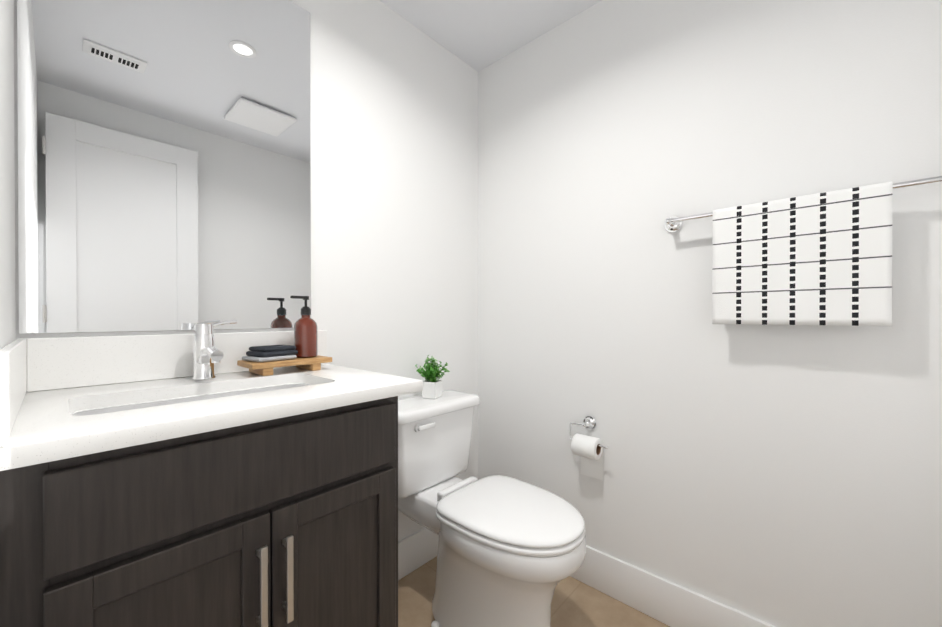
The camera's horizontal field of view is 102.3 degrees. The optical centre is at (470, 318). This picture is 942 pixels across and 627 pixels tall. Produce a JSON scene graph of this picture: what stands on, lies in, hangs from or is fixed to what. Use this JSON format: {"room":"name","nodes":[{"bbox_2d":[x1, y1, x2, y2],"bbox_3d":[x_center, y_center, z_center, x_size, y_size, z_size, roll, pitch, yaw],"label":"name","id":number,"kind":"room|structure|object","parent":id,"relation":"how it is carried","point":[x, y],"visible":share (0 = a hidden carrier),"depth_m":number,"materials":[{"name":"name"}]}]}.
{"room":"bathroom","nodes":[
{"label":"bathroom","id":0,"kind":"room"},
{"bbox_2d":[0,0,15,348],"bbox_3d":[-0.375,-0.086,0.194,2.060,2.440,0.100,0,0,42],"label":"wall","id":1,"kind":"structure","parent":0,"point":[7,252],"depth_m":0.72,"materials":[{"name":"white paint"}]},
{"bbox_2d":[14,0,477,541],"bbox_3d":[-0.532,-0.092,1.476,0.100,2.440,1.785,0,0,42],"label":"wall","id":2,"kind":"structure","parent":0,"point":[394,176],"depth_m":1.61,"materials":[{"name":"white paint"}]},
{"bbox_2d":[17,0,310,333],"bbox_3d":[-0.798,-0.525,1.103,0.005,1.115,0.669,0,0,42],"label":"mirror glass","id":3,"kind":"object","parent":2,"relation":"attached to","point":[164,173],"visible":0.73,"depth_m":1.04,"materials":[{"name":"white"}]},
{"bbox_2d":[398,528,438,579],"bbox_3d":[-0.249,1.046,1.709,0.014,0.160,0.840,0,0,42],"label":"baseboard","id":4,"kind":"structure","parent":2,"relation":"attached to","point":[417,549],"depth_m":1.70,"materials":[{"name":"white paint"}]},
{"bbox_2d":[379,0,601,71],"bbox_3d":[0.192,-1.359,0.810,2.060,0.100,1.785,0,0,42],"label":"ceiling","id":5,"kind":"structure","parent":0,"point":[478,35],"depth_m":1.68,"materials":[{"name":"white paint"}]},
{"bbox_2d":[398,556,669,626],"bbox_3d":[0.192,1.181,0.823,2.060,0.100,1.785,0,0,42],"label":"floor","id":6,"kind":"structure","parent":0,"point":[576,603],"depth_m":1.49,"materials":[{"name":"wood"}]},
{"bbox_2d":[0,330,422,626],"bbox_3d":[-0.573,0.588,0.938,0.565,1.086,0.725,0,0,42],"label":"bathroom vanity","id":7,"kind":"object","parent":6,"relation":"on","point":[147,481],"visible":1,"depth_m":0.72,"materials":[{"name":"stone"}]},
{"bbox_2d":[192,320,236,379],"bbox_3d":[-0.684,0.085,1.035,0.155,0.160,0.106,0,0,42],"label":"faucet","id":8,"kind":"object","parent":7,"relation":"on","point":[207,354],"visible":1,"depth_m":1.03,"materials":[{"name":"silver metal"}]},
{"bbox_2d":[237,355,331,375],"bbox_3d":[-0.578,0.145,1.190,0.130,0.038,0.238,0,0,42],"label":"soap tray","id":9,"kind":"object","parent":7,"relation":"on","point":[266,368],"visible":0.96,"depth_m":1.14,"materials":[{"name":"brown wood"}]},
{"bbox_2d":[242,345,297,361],"bbox_3d":[-0.610,0.105,1.155,0.100,0.040,0.124,0,0,32],"label":"folded cloth","id":10,"kind":"object","parent":9,"relation":"on","point":[267,353],"visible":0.96,"depth_m":1.12,"materials":[{"name":"grey fabric"}]},
{"bbox_2d":[290,296,317,357],"bbox_3d":[-0.544,0.026,1.234,0.071,0.198,0.084,0,0,42],"label":"soap bottle","id":11,"kind":"object","parent":9,"relation":"on","point":[305,335],"visible":0.94,"depth_m":1.21,"materials":[{"name":"brown plastic"}]},
{"bbox_2d":[398,390,585,626],"bbox_3d":[0.029,0.742,1.415,0.808,0.793,0.485,0,0,42],"label":"toilet","id":12,"kind":"object","parent":6,"relation":"on","point":[511,551],"visible":0.96,"depth_m":1.30,"materials":[{"name":"white ceramic"}]},
{"bbox_2d":[422,380,442,398],"bbox_3d":[-0.169,0.306,1.647,0.073,0.072,0.073,0,0,22],"label":"plant pot","id":13,"kind":"object","parent":12,"relation":"on","point":[432,390],"visible":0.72,"depth_m":1.62,"materials":[{"name":"white ceramic"}]},
{"bbox_2d":[415,355,449,381],"bbox_3d":[-0.167,0.220,1.638,0.142,0.124,0.146,0,0,42],"label":"foliage","id":14,"kind":"object","parent":13,"relation":"in","point":[432,372],"visible":0.92,"depth_m":1.63,"materials":[{"name":"green plant"}]},
{"bbox_2d":[478,0,941,626],"bbox_3d":[0.759,-0.092,1.439,2.060,2.440,0.100,0,0,42],"label":"wall","id":15,"kind":"structure","parent":0,"point":[782,476],"depth_m":1.30,"materials":[{"name":"white paint"}]},
{"bbox_2d":[569,416,607,479],"bbox_3d":[0.484,0.538,1.556,0.167,0.253,0.101,0,0,42],"label":"toilet paper holder","id":16,"kind":"object","parent":15,"relation":"attached to","point":[588,449],"visible":1,"depth_m":1.56,"materials":[{"name":"white paper"}]},
{"bbox_2d":[570,545,774,626],"bbox_3d":[0.721,1.048,1.403,1.860,0.160,0.014,0,0,42],"label":"baseboard","id":17,"kind":"structure","parent":15,"relation":"attached to","point":[665,601],"depth_m":1.42,"materials":[{"name":"white paint"}]},
{"bbox_2d":[664,176,941,232],"bbox_3d":[0.969,-0.342,1.125,0.749,0.060,0.080,0,0,42],"label":"towel rail","id":18,"kind":"object","parent":15,"relation":"attached to","point":[674,224],"visible":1,"depth_m":1.25,"materials":[{"name":"silver metal"}]},
{"bbox_2d":[712,182,892,325],"bbox_3d":[0.940,-0.168,1.111,0.394,0.373,0.033,0,0,42],"label":"hanging towel","id":19,"kind":"object","parent":18,"relation":"hanging from","point":[824,258],"visible":1,"depth_m":1.08,"materials":[{"name":"fabric"}]}
]}

